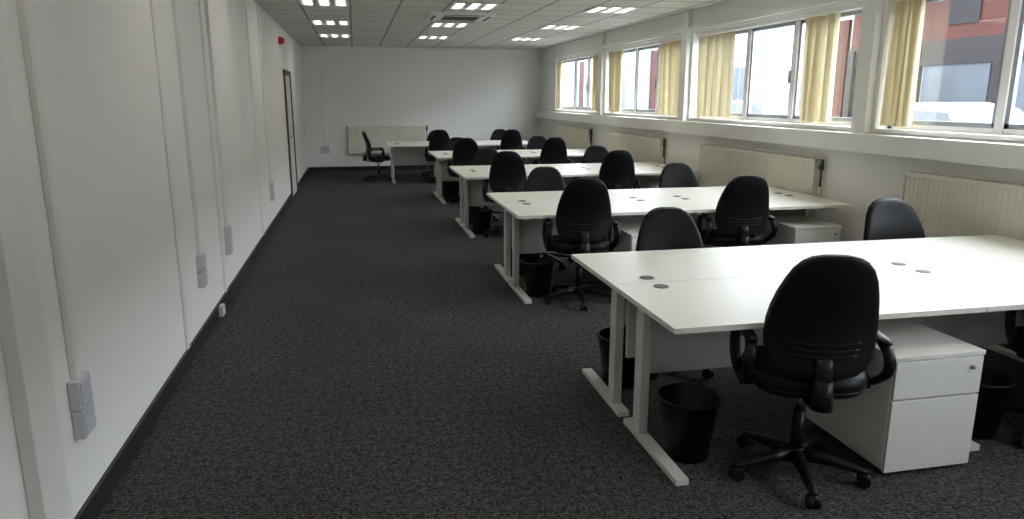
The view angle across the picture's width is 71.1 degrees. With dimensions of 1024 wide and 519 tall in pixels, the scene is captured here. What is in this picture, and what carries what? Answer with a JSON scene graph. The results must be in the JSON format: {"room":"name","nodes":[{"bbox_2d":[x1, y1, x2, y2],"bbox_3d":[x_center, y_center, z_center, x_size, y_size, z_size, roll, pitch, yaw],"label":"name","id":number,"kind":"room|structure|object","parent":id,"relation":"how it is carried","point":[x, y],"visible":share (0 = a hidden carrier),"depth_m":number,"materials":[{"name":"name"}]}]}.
{"room":"open-plan office","nodes":[
{"label":"open-plan office","id":0,"kind":"room"},
{"bbox_2d":[0,0,307,518],"bbox_3d":[-2.713,-1.255,6.774,0.200,2.770,20.000,-3,13,-12],"label":"wall","id":1,"kind":"structure","parent":0,"point":[96,59],"depth_m":3.54,"materials":[{"name":"white paint"}]},
{"bbox_2d":[0,32,73,518],"bbox_3d":[-1.585,-0.229,2.221,0.050,2.770,0.200,-3,13,-12],"label":"trim","id":2,"kind":"structure","parent":1,"relation":"attached to","point":[23,339],"depth_m":2.30,"materials":[{"name":"white paint"}]},
{"bbox_2d":[16,0,96,439],"bbox_3d":[-1.668,-0.492,2.548,0.044,2.399,0.124,-3,13,-12],"label":"cable trunking","id":3,"kind":"object","parent":1,"relation":"attached to","point":[79,387],"visible":1,"depth_m":2.63,"materials":[{"name":"plastic"}]},
{"bbox_2d":[150,0,189,349],"bbox_3d":[-2.054,-0.739,4.257,0.012,2.670,0.060,-3,13,-12],"label":"trim","id":4,"kind":"structure","parent":1,"relation":"attached to","point":[152,4],"depth_m":4.29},
{"bbox_2d":[172,0,207,287],"bbox_3d":[-2.149,-0.985,4.736,0.044,2.399,0.124,-3,13,-12],"label":"cable trunking","id":5,"kind":"object","parent":1,"relation":"attached to","point":[201,264],"visible":1,"depth_m":4.79,"materials":[{"name":"plastic"}]},
{"bbox_2d":[74,167,308,518],"bbox_3d":[-2.607,0.042,7.090,0.018,0.100,19.600,-3,13,-12],"label":"baseboard","id":6,"kind":"structure","parent":1,"relation":"attached to","point":[97,499],"depth_m":3.80,"materials":[{"name":"black plastic"}]},
{"bbox_2d":[198,0,226,291],"bbox_3d":[-2.348,-1.040,5.592,0.012,2.670,0.060,-3,13,-12],"label":"trim","id":7,"kind":"structure","parent":1,"relation":"attached to","point":[199,1],"depth_m":5.61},
{"bbox_2d":[204,0,233,254],"bbox_3d":[-2.379,-1.221,5.786,0.044,2.399,0.124,-3,13,-12],"label":"cable trunking","id":8,"kind":"object","parent":1,"relation":"attached to","point":[227,228],"visible":1,"depth_m":5.82,"materials":[{"name":"plastic"}]},
{"bbox_2d":[218,303,225,316],"bbox_3d":[-2.238,0.392,5.541,0.037,0.080,0.100,-3,13,-12],"label":"outlet","id":9,"kind":"object","parent":1,"relation":"attached to","point":[221,308],"visible":1,"depth_m":5.50,"materials":[{"name":"plastic"}]},
{"bbox_2d":[244,0,263,234],"bbox_3d":[-2.882,-1.588,8.025,0.012,2.670,0.060,-3,13,-12],"label":"trim","id":10,"kind":"structure","parent":1,"relation":"attached to","point":[244,0],"depth_m":8.00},
{"bbox_2d":[256,3,274,200],"bbox_3d":[-3.071,-1.931,8.933,0.044,2.399,0.124,-3,13,-12],"label":"cable trunking","id":11,"kind":"object","parent":1,"relation":"attached to","point":[271,184],"visible":1,"depth_m":8.93,"materials":[{"name":"plastic"}]},
{"bbox_2d":[278,36,284,43],"bbox_3d":[-3.577,-3.401,11.133,0.089,0.120,0.120,-3,13,-12],"label":"fire alarm","id":12,"kind":"object","parent":1,"relation":"attached to","point":[281,40],"visible":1,"depth_m":11.10,"materials":[{"name":"red plastic"}]},
{"bbox_2d":[283,69,297,198],"bbox_3d":[-3.787,-2.164,12.330,0.054,2.100,1.140,-3,13,-12],"label":"door","id":13,"kind":"structure","parent":1,"relation":"in","point":[286,74],"depth_m":12.31,"materials":[{"name":"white wood"}]},
{"bbox_2d":[301,46,540,166],"bbox_3d":[-2.017,-3.514,16.797,5.470,2.770,0.200,-3,13,-12],"label":"wall","id":14,"kind":"structure","parent":0,"point":[473,93],"depth_m":16.56,"materials":[{"name":"white paint"}]},
{"bbox_2d":[319,46,329,152],"bbox_3d":[-4.269,-3.584,16.157,0.190,2.349,0.044,-3,13,-12],"label":"cable trunking","id":15,"kind":"object","parent":14,"relation":"attached to","point":[324,149],"visible":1,"depth_m":16.25,"materials":[{"name":"plastic"}]},
{"bbox_2d":[309,165,433,171],"bbox_3d":[-1.984,-2.188,16.988,5.450,0.100,0.018,-3,13,-12],"label":"baseboard","id":16,"kind":"structure","parent":14,"relation":"attached to","point":[406,167],"depth_m":16.69,"materials":[{"name":"plastic"}]},
{"bbox_2d":[348,126,427,168],"bbox_3d":[-2.861,-2.587,16.667,1.821,1.020,0.091,-3,13,-12],"label":"radiator","id":17,"kind":"object","parent":14,"relation":"attached to","point":[377,136],"visible":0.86,"depth_m":16.54,"materials":[{"name":"metal"}]},
{"bbox_2d":[254,0,727,48],"bbox_3d":[0.098,-2.812,7.041,5.950,0.150,20.000,-3,13,-12],"label":"ceiling","id":18,"kind":"structure","parent":0,"point":[374,23],"depth_m":10.63,"materials":[{"name":"tile"}]},
{"bbox_2d":[298,0,349,6],"bbox_3d":[-2.243,-3.068,8.566,0.590,0.018,0.590,-3,13,-12],"label":"ceiling light","id":19,"kind":"object","parent":18,"relation":"in","point":[302,2],"depth_m":8.53,"materials":[{"name":"white plastic"}]},
{"bbox_2d":[309,20,350,24],"bbox_3d":[-2.746,-3.584,10.855,0.590,0.018,0.590,-3,13,-12],"label":"ceiling light","id":20,"kind":"object","parent":18,"relation":"in","point":[315,22],"depth_m":10.75,"materials":[{"name":"white plastic"}]},
{"bbox_2d":[317,34,350,37],"bbox_3d":[-3.249,-4.100,13.144,0.590,0.018,0.590,-3,13,-12],"label":"ceiling light","id":21,"kind":"object","parent":18,"relation":"in","point":[320,35],"depth_m":12.98,"materials":[{"name":"white plastic"}]},
{"bbox_2d":[416,35,450,38],"bbox_3d":[-1.489,-4.183,13.512,0.590,0.018,0.590,-3,13,-12],"label":"ceiling light","id":22,"kind":"object","parent":18,"relation":"in","point":[419,37],"depth_m":13.41,"materials":[{"name":"white plastic"}]},
{"bbox_2d":[428,22,470,27],"bbox_3d":[-0.986,-3.667,11.223,0.590,0.018,0.590,-3,13,-12],"label":"ceiling light","id":23,"kind":"object","parent":18,"relation":"in","point":[434,24],"depth_m":11.08,"materials":[{"name":"white plastic"}]},
{"bbox_2d":[425,12,495,21],"bbox_3d":[-0.734,-3.402,10.080,0.880,0.033,0.880,-3,13,-12],"label":"air conditioning unit","id":24,"kind":"object","parent":18,"relation":"attached to","point":[433,16],"visible":1,"depth_m":9.93,"materials":[{"name":"white plastic"}]},
{"bbox_2d":[447,2,500,9],"bbox_3d":[-0.483,-3.151,8.934,0.590,0.018,0.590,-3,13,-12],"label":"ceiling light","id":25,"kind":"object","parent":18,"relation":"in","point":[454,5],"depth_m":8.85,"materials":[{"name":"white plastic"}]},
{"bbox_2d":[508,37,543,40],"bbox_3d":[0.271,-4.266,13.880,0.590,0.018,0.590,-3,13,-12],"label":"ceiling light","id":26,"kind":"object","parent":18,"relation":"in","point":[514,38],"depth_m":13.72,"materials":[{"name":"white plastic"}]},
{"bbox_2d":[538,25,581,29],"bbox_3d":[0.774,-3.750,11.591,0.590,0.018,0.590,-3,13,-12],"label":"ceiling light","id":27,"kind":"object","parent":18,"relation":"in","point":[562,27],"depth_m":11.49,"materials":[{"name":"white plastic"}]},
{"bbox_2d":[582,6,640,13],"bbox_3d":[1.277,-3.234,9.302,0.590,0.018,0.590,-3,13,-12],"label":"ceiling light","id":28,"kind":"object","parent":18,"relation":"in","point":[597,9],"depth_m":9.20,"materials":[{"name":"white plastic"}]},
{"bbox_2d":[97,169,1023,518],"bbox_3d":[0.098,0.022,7.680,5.950,0.120,20.000,-3,13,-12],"label":"floor","id":29,"kind":"structure","parent":0,"point":[373,359],"depth_m":3.83,"materials":[{"name":"carpet"}]},
{"bbox_2d":[362,131,391,181],"bbox_3d":[-2.755,-2.117,14.643,0.581,0.992,0.611,-3,13,-12],"label":"office chair","id":30,"kind":"object","parent":29,"relation":"on","point":[381,158],"visible":1,"depth_m":14.47,"materials":[{"name":"black fabric"}]},
{"bbox_2d":[385,141,428,176],"bbox_3d":[-1.882,-2.119,15.215,1.533,0.745,0.723,-3,13,-12],"label":"desk","id":31,"kind":"object","parent":29,"relation":"on","point":[391,142],"visible":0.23,"depth_m":15.00,"materials":[{"name":"laminate"}]},
{"bbox_2d":[387,143,433,183],"bbox_3d":[-1.730,-1.963,14.522,1.533,0.745,0.723,-3,13,-12],"label":"desk","id":32,"kind":"object","parent":29,"relation":"on","point":[402,154],"visible":0.69,"depth_m":14.64,"materials":[{"name":"laminate"}]},
{"bbox_2d":[422,130,433,175],"bbox_3d":[-1.677,-2.316,15.597,0.611,0.960,0.581,1,13,4],"label":"office chair","id":33,"kind":"object","parent":29,"relation":"on","point":[429,134],"visible":0.14,"depth_m":15.69,"materials":[{"name":"black fabric"}]},
{"bbox_2d":[425,130,455,182],"bbox_3d":[-1.417,-2.054,14.221,0.611,1.054,0.582,-1,13,-4],"label":"office chair","id":34,"kind":"object","parent":29,"relation":"on","point":[438,140],"visible":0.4,"depth_m":13.96,"materials":[{"name":"black fabric"}]},
{"bbox_2d":[434,161,459,181],"bbox_3d":[-1.320,-1.860,14.473,0.456,0.565,0.603,-3,13,-12],"label":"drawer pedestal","id":35,"kind":"object","parent":29,"relation":"on","point":[434,161],"visible":0.02,"depth_m":14.52,"materials":[{"name":"white metal"}]},
{"bbox_2d":[442,182,459,201],"bbox_3d":[-0.994,-1.099,11.695,0.300,0.302,0.300,-3,13,-12],"label":"wastebasket","id":36,"kind":"object","parent":29,"relation":"on","point":[450,189],"visible":0.96,"depth_m":11.60,"materials":[{"name":"plastic"}]},
{"bbox_2d":[445,137,460,188],"bbox_3d":[-0.982,-1.674,12.749,0.611,0.960,0.581,0,13,-1],"label":"office chair","id":37,"kind":"object","parent":29,"relation":"on","point":[450,145],"visible":0.07,"depth_m":12.84,"materials":[{"name":"black fabric"}]},
{"bbox_2d":[447,138,478,203],"bbox_3d":[-0.712,-1.413,11.375,0.611,1.054,0.581,0,13,0],"label":"office chair","id":38,"kind":"object","parent":29,"relation":"on","point":[465,149],"visible":0.47,"depth_m":11.11,"materials":[{"name":"black fabric"}]},
{"bbox_2d":[428,150,519,197],"bbox_3d":[-0.647,-1.503,12.480,1.533,0.745,0.723,-3,13,-12],"label":"desk","id":39,"kind":"object","parent":29,"relation":"on","point":[436,193],"visible":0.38,"depth_m":12.20,"materials":[{"name":"laminate"}]},
{"bbox_2d":[469,206,480,223],"bbox_3d":[-0.554,-0.648,9.692,0.300,0.302,0.300,-3,13,-12],"label":"wastebasket","id":40,"kind":"object","parent":29,"relation":"on","point":[470,207],"visible":0.02,"depth_m":9.59,"materials":[{"name":"plastic"}]},
{"bbox_2d":[469,208,492,234],"bbox_3d":[-0.386,-0.476,8.929,0.300,0.302,0.300,-3,13,-12],"label":"wastebasket","id":41,"kind":"object","parent":29,"relation":"on","point":[480,217],"visible":0.93,"depth_m":8.84,"materials":[{"name":"plastic"}]},
{"bbox_2d":[432,153,530,203],"bbox_3d":[-0.495,-1.347,11.787,1.533,0.745,0.723,-3,13,-12],"label":"desk","id":42,"kind":"object","parent":29,"relation":"on","point":[443,159],"visible":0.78,"depth_m":11.82,"materials":[{"name":"laminate"}]},
{"bbox_2d":[472,148,503,220],"bbox_3d":[-0.371,-1.051,9.983,0.611,0.960,0.581,1,13,6],"label":"office chair","id":43,"kind":"object","parent":29,"relation":"on","point":[484,156],"visible":0.16,"depth_m":10.08,"materials":[{"name":"black fabric"}]},
{"bbox_2d":[490,129,505,139],"bbox_3d":[-0.297,-2.386,15.884,0.611,0.971,0.581,2,13,7],"label":"office chair","id":44,"kind":"object","parent":29,"relation":"on","point":[497,134],"visible":0.08,"depth_m":15.98,"materials":[{"name":"black fabric"}]},
{"bbox_2d":[475,140,527,141],"bbox_3d":[-0.426,-2.188,15.520,1.501,0.745,0.723,-3,13,-12],"label":"desk","id":45,"kind":"object","parent":29,"relation":"on","point":[475,140],"visible":0.04,"depth_m":15.35,"materials":[{"name":"laminate"}]},
{"bbox_2d":[476,142,527,149],"bbox_3d":[-0.274,-2.032,14.826,1.501,0.745,0.723,-3,13,-12],"label":"desk","id":46,"kind":"object","parent":29,"relation":"on","point":[494,145],"visible":0.11,"depth_m":14.92,"materials":[{"name":"laminate"}]},
{"bbox_2d":[482,151,526,237],"bbox_3d":[-0.046,-0.792,8.621,0.611,1.054,0.581,0,13,2],"label":"office chair","id":47,"kind":"object","parent":29,"relation":"on","point":[507,173],"visible":0.59,"depth_m":8.38,"materials":[{"name":"black fabric"}]},
{"bbox_2d":[449,164,567,227],"bbox_3d":[-0.039,-0.880,9.714,1.533,0.745,0.723,-3,13,-12],"label":"desk","id":48,"kind":"object","parent":29,"relation":"on","point":[460,220],"visible":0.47,"depth_m":9.48,"materials":[{"name":"laminate"}]},
{"bbox_2d":[496,129,525,149],"bbox_3d":[-0.023,-2.119,14.533,0.611,1.044,0.581,-1,13,-5],"label":"office chair","id":49,"kind":"object","parent":29,"relation":"on","point":[511,139],"visible":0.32,"depth_m":14.26,"materials":[{"name":"black fabric"}]},
{"bbox_2d":[503,239,531,273],"bbox_3d":[0.064,-0.025,6.928,0.300,0.302,0.300,-3,13,-12],"label":"wastebasket","id":50,"kind":"object","parent":29,"relation":"on","point":[521,256],"visible":0.16,"depth_m":6.83,"materials":[{"name":"plastic"}]},
{"bbox_2d":[456,169,585,237],"bbox_3d":[0.113,-0.723,9.021,1.533,0.745,0.723,-3,13,-12],"label":"desk","id":51,"kind":"object","parent":29,"relation":"on","point":[473,180],"visible":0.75,"depth_m":9.08,"materials":[{"name":"laminate"}]},
{"bbox_2d":[526,136,546,149],"bbox_3d":[0.467,-1.747,13.051,0.611,0.971,0.581,1,13,3],"label":"office chair","id":52,"kind":"object","parent":29,"relation":"on","point":[535,142],"visible":0.07,"depth_m":13.15,"materials":[{"name":"black fabric"}]},
{"bbox_2d":[520,257,554,296],"bbox_3d":[0.216,0.153,6.141,0.300,0.302,0.300,-3,13,-12],"label":"wastebasket","id":53,"kind":"object","parent":29,"relation":"on","point":[536,271],"visible":0.93,"depth_m":6.05,"materials":[{"name":"plastic"}]},
{"bbox_2d":[524,166,573,269],"bbox_3d":[0.335,-0.430,7.228,0.611,0.960,0.581,0,13,1],"label":"office chair","id":54,"kind":"object","parent":29,"relation":"on","point":[542,178],"visible":0.23,"depth_m":7.32,"materials":[{"name":"black fabric"}]},
{"bbox_2d":[514,149,585,164],"bbox_3d":[0.809,-1.572,12.785,1.501,0.745,0.723,-3,13,-12],"label":"desk","id":55,"kind":"object","parent":29,"relation":"on","point":[531,150],"visible":0.21,"depth_m":12.48,"materials":[{"name":"laminate"}]},
{"bbox_2d":[533,137,571,163],"bbox_3d":[0.655,-1.476,11.682,0.611,1.044,0.581,-1,13,-6],"label":"office chair","id":56,"kind":"object","parent":29,"relation":"on","point":[554,150],"visible":0.45,"depth_m":11.42,"materials":[{"name":"black fabric"}]},
{"bbox_2d":[523,152,584,163],"bbox_3d":[0.961,-1.415,12.092,1.501,0.745,0.723,-3,13,-12],"label":"desk","id":57,"kind":"object","parent":29,"relation":"on","point":[576,157],"visible":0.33,"depth_m":12.04,"materials":[{"name":"laminate"}]},
{"bbox_2d":[486,189,655,282],"bbox_3d":[0.571,-0.254,6.939,1.533,0.745,0.723,-3,13,-12],"label":"desk","id":58,"kind":"object","parent":29,"relation":"on","point":[614,194],"visible":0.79,"depth_m":6.72,"materials":[{"name":"laminate"}]},
{"bbox_2d":[542,178,620,310],"bbox_3d":[0.556,-0.166,5.844,0.611,1.054,0.581,-1,13,-3],"label":"office chair","id":59,"kind":"object","parent":29,"relation":"on","point":[584,221],"visible":0.92,"depth_m":5.62,"materials":[{"name":"black fabric"}]},
{"bbox_2d":[575,146,608,178],"bbox_3d":[1.212,-1.131,10.313,0.611,0.971,0.581,1,13,5],"label":"office chair","id":60,"kind":"object","parent":29,"relation":"on","point":[593,154],"visible":0.12,"depth_m":10.41,"materials":[{"name":"black fabric"}]},
{"bbox_2d":[500,198,693,303],"bbox_3d":[0.723,-0.098,6.245,1.533,0.745,0.723,-3,13,-12],"label":"desk","id":61,"kind":"object","parent":29,"relation":"on","point":[527,217],"visible":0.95,"depth_m":6.28,"materials":[{"name":"laminate"}]},
{"bbox_2d":[556,162,665,178],"bbox_3d":[1.417,-0.948,10.019,1.501,0.745,0.723,-3,13,-12],"label":"desk","id":62,"kind":"object","parent":29,"relation":"on","point":[636,164],"visible":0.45,"depth_m":9.90,"materials":[{"name":"laminate"}]},
{"bbox_2d":[596,326,634,387],"bbox_3d":[0.645,0.582,4.236,0.300,0.302,0.300,-3,13,-12],"label":"wastebasket","id":63,"kind":"object","parent":29,"relation":"on","point":[603,334],"visible":0.41,"depth_m":4.16,"materials":[{"name":"plastic"}]},
{"bbox_2d":[593,150,640,189],"bbox_3d":[1.271,-0.853,8.918,0.611,1.044,0.581,0,13,-2],"label":"office chair","id":64,"kind":"object","parent":29,"relation":"on","point":[617,170],"visible":0.51,"depth_m":8.66,"materials":[{"name":"black fabric"}]},
{"bbox_2d":[607,222,641,251],"bbox_3d":[1.133,0.005,6.196,0.456,0.565,0.603,-3,13,-12],"label":"drawer pedestal","id":65,"kind":"object","parent":29,"relation":"on","point":[629,230],"visible":0.05,"depth_m":6.01,"materials":[{"name":"white metal"}]},
{"bbox_2d":[571,167,699,188],"bbox_3d":[1.569,-0.792,9.325,1.501,0.745,0.723,-3,13,-12],"label":"desk","id":66,"kind":"object","parent":29,"relation":"on","point":[645,174],"visible":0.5,"depth_m":9.34,"materials":[{"name":"laminate"}]},
{"bbox_2d":[640,182,658,188],"bbox_3d":[1.981,-0.693,9.297,0.456,0.565,0.603,-3,13,-12],"label":"drawer pedestal","id":67,"kind":"object","parent":29,"relation":"on","point":[644,185],"visible":0.02,"depth_m":9.32,"materials":[{"name":"white metal"}]},
{"bbox_2d":[635,207,713,378],"bbox_3d":[1.010,0.190,4.476,0.611,0.960,0.581,0,13,-2],"label":"office chair","id":68,"kind":"object","parent":29,"relation":"on","point":[661,228],"visible":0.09,"depth_m":4.57,"materials":[{"name":"black fabric"}]},
{"bbox_2d":[658,163,698,187],"bbox_3d":[1.780,-0.503,7.529,0.611,0.971,0.581,-1,13,-3],"label":"office chair","id":69,"kind":"object","parent":29,"relation":"on","point":[673,175],"visible":0.18,"depth_m":7.62,"materials":[{"name":"black fabric"}]},
{"bbox_2d":[656,382,721,463],"bbox_3d":[0.824,0.776,3.375,0.300,0.302,0.300,-3,13,-12],"label":"wastebasket","id":70,"kind":"object","parent":29,"relation":"on","point":[688,411],"visible":1,"depth_m":3.30,"materials":[{"name":"plastic"}]},
{"bbox_2d":[571,244,825,416],"bbox_3d":[1.179,0.369,4.172,1.533,0.745,0.723,-3,13,-12],"label":"desk","id":71,"kind":"object","parent":29,"relation":"on","point":[611,268],"visible":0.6,"depth_m":3.97,"materials":[{"name":"laminate"}]},
{"bbox_2d":[632,186,801,197],"bbox_3d":[2.026,-0.323,7.243,1.501,0.745,0.723,-3,13,-12],"label":"desk","id":72,"kind":"object","parent":29,"relation":"on","point":[683,192],"visible":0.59,"depth_m":7.07,"materials":[{"name":"laminate"}]},
{"bbox_2d":[696,175,777,246],"bbox_3d":[1.911,-0.229,6.148,0.611,1.044,0.581,0,13,-2],"label":"office chair","id":73,"kind":"object","parent":29,"relation":"on","point":[742,215],"visible":0.73,"depth_m":5.91,"materials":[{"name":"black fabric"}]},
{"bbox_2d":[659,194,852,244],"bbox_3d":[2.179,-0.167,6.550,1.501,0.745,0.723,-3,13,-12],"label":"desk","id":74,"kind":"object","parent":29,"relation":"on","point":[787,204],"visible":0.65,"depth_m":6.46,"materials":[{"name":"laminate"}]},
{"bbox_2d":[613,270,986,485],"bbox_3d":[1.331,0.525,3.479,1.533,0.745,0.723,-3,13,-12],"label":"desk","id":75,"kind":"object","parent":29,"relation":"on","point":[684,325],"visible":0.72,"depth_m":3.45,"materials":[{"name":"laminate"}]},
{"bbox_2d":[762,215,841,244],"bbox_3d":[2.591,-0.068,6.521,0.456,0.565,0.603,-3,13,-12],"label":"drawer pedestal","id":76,"kind":"object","parent":29,"relation":"on","point":[800,229],"visible":0.25,"depth_m":6.25,"materials":[{"name":"white metal"}]},
{"bbox_2d":[727,254,895,508],"bbox_3d":[1.268,0.447,3.099,0.611,1.065,0.581,1,13,6],"label":"office chair","id":77,"kind":"object","parent":29,"relation":"on","point":[821,334],"visible":0.96,"depth_m":2.88,"materials":[{"name":"black fabric"}]},
{"bbox_2d":[863,198,925,240],"bbox_3d":[2.631,0.109,4.814,0.611,0.971,0.581,-1,13,-6],"label":"office chair","id":78,"kind":"object","parent":29,"relation":"on","point":[886,218],"visible":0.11,"depth_m":4.90,"materials":[{"name":"black fabric"}]},
{"bbox_2d":[805,318,985,472],"bbox_3d":[1.810,0.626,3.444,0.456,0.565,0.603,-3,13,-12],"label":"drawer pedestal","id":79,"kind":"object","parent":29,"relation":"on","point":[923,416],"visible":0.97,"depth_m":3.19,"materials":[{"name":"white metal"}]},
{"bbox_2d":[799,235,1023,362],"bbox_3d":[2.634,0.301,4.477,1.501,0.745,0.723,-3,13,-12],"label":"desk","id":80,"kind":"object","parent":29,"relation":"on","point":[977,249],"visible":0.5,"depth_m":4.41,"materials":[{"name":"laminate"}]},
{"bbox_2d":[878,261,1023,450],"bbox_3d":[2.787,0.457,3.783,1.501,0.745,0.723,-3,13,-12],"label":"desk","id":81,"kind":"object","parent":29,"relation":"on","point":[999,287],"visible":0.59,"depth_m":3.81,"materials":[{"name":"laminate"}]},
{"bbox_2d":[972,367,1016,438],"bbox_3d":[2.337,0.723,3.612,0.300,0.302,0.300,-3,13,-12],"label":"wastebasket","id":82,"kind":"object","parent":29,"relation":"on","point":[995,387],"visible":0.38,"depth_m":3.51,"materials":[{"name":"plastic"}]},
{"bbox_2d":[1002,309,1023,448],"bbox_3d":[2.733,0.384,3.427,0.611,1.044,0.581,0,13,-1],"label":"office chair","id":83,"kind":"object","parent":29,"relation":"on","point":[1015,335],"visible":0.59,"depth_m":3.52,"materials":[{"name":"black plastic"}]},
{"bbox_2d":[540,0,1023,241],"bbox_3d":[2.870,-1.518,7.942,0.280,2.770,20.000,-3,13,-12],"label":"wall","id":84,"kind":"structure","parent":0,"point":[857,179],"depth_m":7.29,"materials":[{"name":"white paint"}]},
{"bbox_2d":[556,125,591,148],"bbox_3d":[1.248,-2.161,14.637,0.091,1.080,2.271,-3,13,-12],"label":"radiator","id":85,"kind":"object","parent":84,"relation":"attached to","point":[574,137],"visible":0.58,"depth_m":14.34,"materials":[{"name":"metal"}]},
{"bbox_2d":[554,56,596,113],"bbox_3d":[1.363,-3.527,14.423,0.210,1.100,3.040,-3,13,-12],"label":"window","id":86,"kind":"structure","parent":84,"relation":"in","point":[576,108],"depth_m":14.69,"materials":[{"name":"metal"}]},
{"bbox_2d":[556,52,597,110],"bbox_3d":[1.327,-3.549,14.410,0.124,1.049,3.000,-3,13,-12],"label":"vertical blind","id":87,"kind":"object","parent":86,"relation":"attached to","point":[559,82],"visible":0.59,"depth_m":14.31,"materials":[{"name":"fabric"}]},
{"bbox_2d":[597,32,605,114],"bbox_3d":[1.592,-3.304,12.794,0.070,1.420,0.180,-3,13,-12],"label":"trim","id":88,"kind":"structure","parent":84,"relation":"attached to","point":[602,36],"depth_m":12.74,"materials":[{"name":"white paint"}]},
{"bbox_2d":[607,132,665,163],"bbox_3d":[1.946,-1.446,11.466,0.091,1.080,2.321,-3,13,-12],"label":"radiator","id":89,"kind":"object","parent":84,"relation":"attached to","point":[641,148],"visible":0.56,"depth_m":11.09,"materials":[{"name":"metal"}]},
{"bbox_2d":[603,44,676,118],"bbox_3d":[2.066,-2.807,11.228,0.210,1.100,3.140,-3,13,-12],"label":"window","id":90,"kind":"structure","parent":84,"relation":"in","point":[636,111],"depth_m":11.51,"materials":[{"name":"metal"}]},
{"bbox_2d":[608,36,680,114],"bbox_3d":[2.040,-2.830,11.217,0.128,1.049,3.100,-3,13,-12],"label":"vertical blind","id":91,"kind":"object","parent":90,"relation":"attached to","point":[671,47],"visible":0.84,"depth_m":10.43,"materials":[{"name":"fabric"}]},
{"bbox_2d":[677,9,692,120],"bbox_3d":[2.305,-2.573,9.551,0.070,1.420,0.180,-3,13,-12],"label":"trim","id":92,"kind":"structure","parent":84,"relation":"attached to","point":[687,15],"depth_m":9.51,"materials":[{"name":"white paint"}]},
{"bbox_2d":[539,0,847,60],"bbox_3d":[2.708,-2.627,7.656,0.050,0.060,19.600,-3,13,-12],"label":"trim","id":93,"kind":"structure","parent":84,"relation":"attached to","point":[813,3],"depth_m":8.53,"materials":[{"name":"white paint"}]},
{"bbox_2d":[698,144,823,218],"bbox_3d":[2.693,-0.680,8.065,0.091,1.080,2.451,-3,13,-12],"label":"radiator","id":94,"kind":"object","parent":84,"relation":"attached to","point":[718,165],"visible":0.65,"depth_m":7.72,"materials":[{"name":"metal"}]},
{"bbox_2d":[688,8,862,129],"bbox_3d":[2.797,-2.057,7.899,0.210,1.100,3.320,-3,13,-12],"label":"window","id":95,"kind":"structure","parent":84,"relation":"in","point":[794,75],"depth_m":7.56,"materials":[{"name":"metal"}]},
{"bbox_2d":[696,2,862,122],"bbox_3d":[2.768,-2.079,7.887,0.114,1.049,3.280,-3,13,-12],"label":"vertical blind","id":96,"kind":"object","parent":95,"relation":"attached to","point":[716,53],"visible":0.98,"depth_m":7.18,"materials":[{"name":"fabric"}]},
{"bbox_2d":[535,111,1023,169],"bbox_3d":[2.669,-1.397,7.925,0.130,0.160,19.600,-3,13,-12],"label":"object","id":97,"kind":"structure","parent":84,"relation":"attached to","point":[981,153],"depth_m":6.35,"materials":[{"name":"white paint"}]},
{"bbox_2d":[850,0,884,132],"bbox_3d":[3.055,-1.803,6.136,0.070,1.420,0.180,-3,13,-12],"label":"trim","id":98,"kind":"structure","parent":84,"relation":"attached to","point":[873,10],"depth_m":6.13,"materials":[{"name":"white paint"}]},
{"bbox_2d":[872,0,1023,140],"bbox_3d":[3.523,-1.312,4.593,0.210,1.100,3.090,-3,13,-12],"label":"window","id":99,"kind":"structure","parent":84,"relation":"in","point":[1001,127],"depth_m":5.05,"materials":[{"name":"metal"}]},
{"bbox_2d":[879,0,925,126],"bbox_3d":[3.484,-1.334,4.580,0.119,1.049,3.050,-3,13,-12],"label":"vertical blind","id":100,"kind":"object","parent":99,"relation":"attached to","point":[901,77],"visible":1,"depth_m":5.87,"materials":[{"name":"fabric"}]},
{"bbox_2d":[902,171,1023,240],"bbox_3d":[3.418,0.064,4.765,0.091,1.080,2.271,-3,13,-12],"label":"radiator","id":101,"kind":"object","parent":84,"relation":"attached to","point":[944,205],"visible":0.62,"depth_m":5.19,"materials":[{"name":"metal"}]},
{"label":"outside","id":102,"kind":"structure","parent":0,"visible":0},
{"bbox_3d":[22.179,-9.505,49.909,55.340,0.100,130.000,-3,13,-12],"label":"ground","id":103,"kind":"structure","parent":102,"visible":0},
{"bbox_2d":[731,100,761,113],"bbox_3d":[6.464,-4.069,21.969,1.780,1.580,4.249,-3,13,-12],"label":"parked car","id":104,"kind":"object","parent":103,"relation":"on","point":[737,105],"visible":0.02,"depth_m":21.21,"materials":[{"name":"paint"}]},
{"bbox_2d":[567,0,1023,117],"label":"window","id":105,"kind":"structure","parent":103,"relation":"on","point":[962,44],"depth_m":21.92,"materials":[{"name":"brick"}]},
{"bbox_2d":[913,102,1023,124],"bbox_3d":[7.561,-1.895,12.321,1.780,1.580,4.249,-3,13,-12],"label":"parked car","id":106,"kind":"object","parent":103,"relation":"on","point":[974,112],"visible":0.04,"depth_m":11.65,"materials":[{"name":"paint"}]}
]}

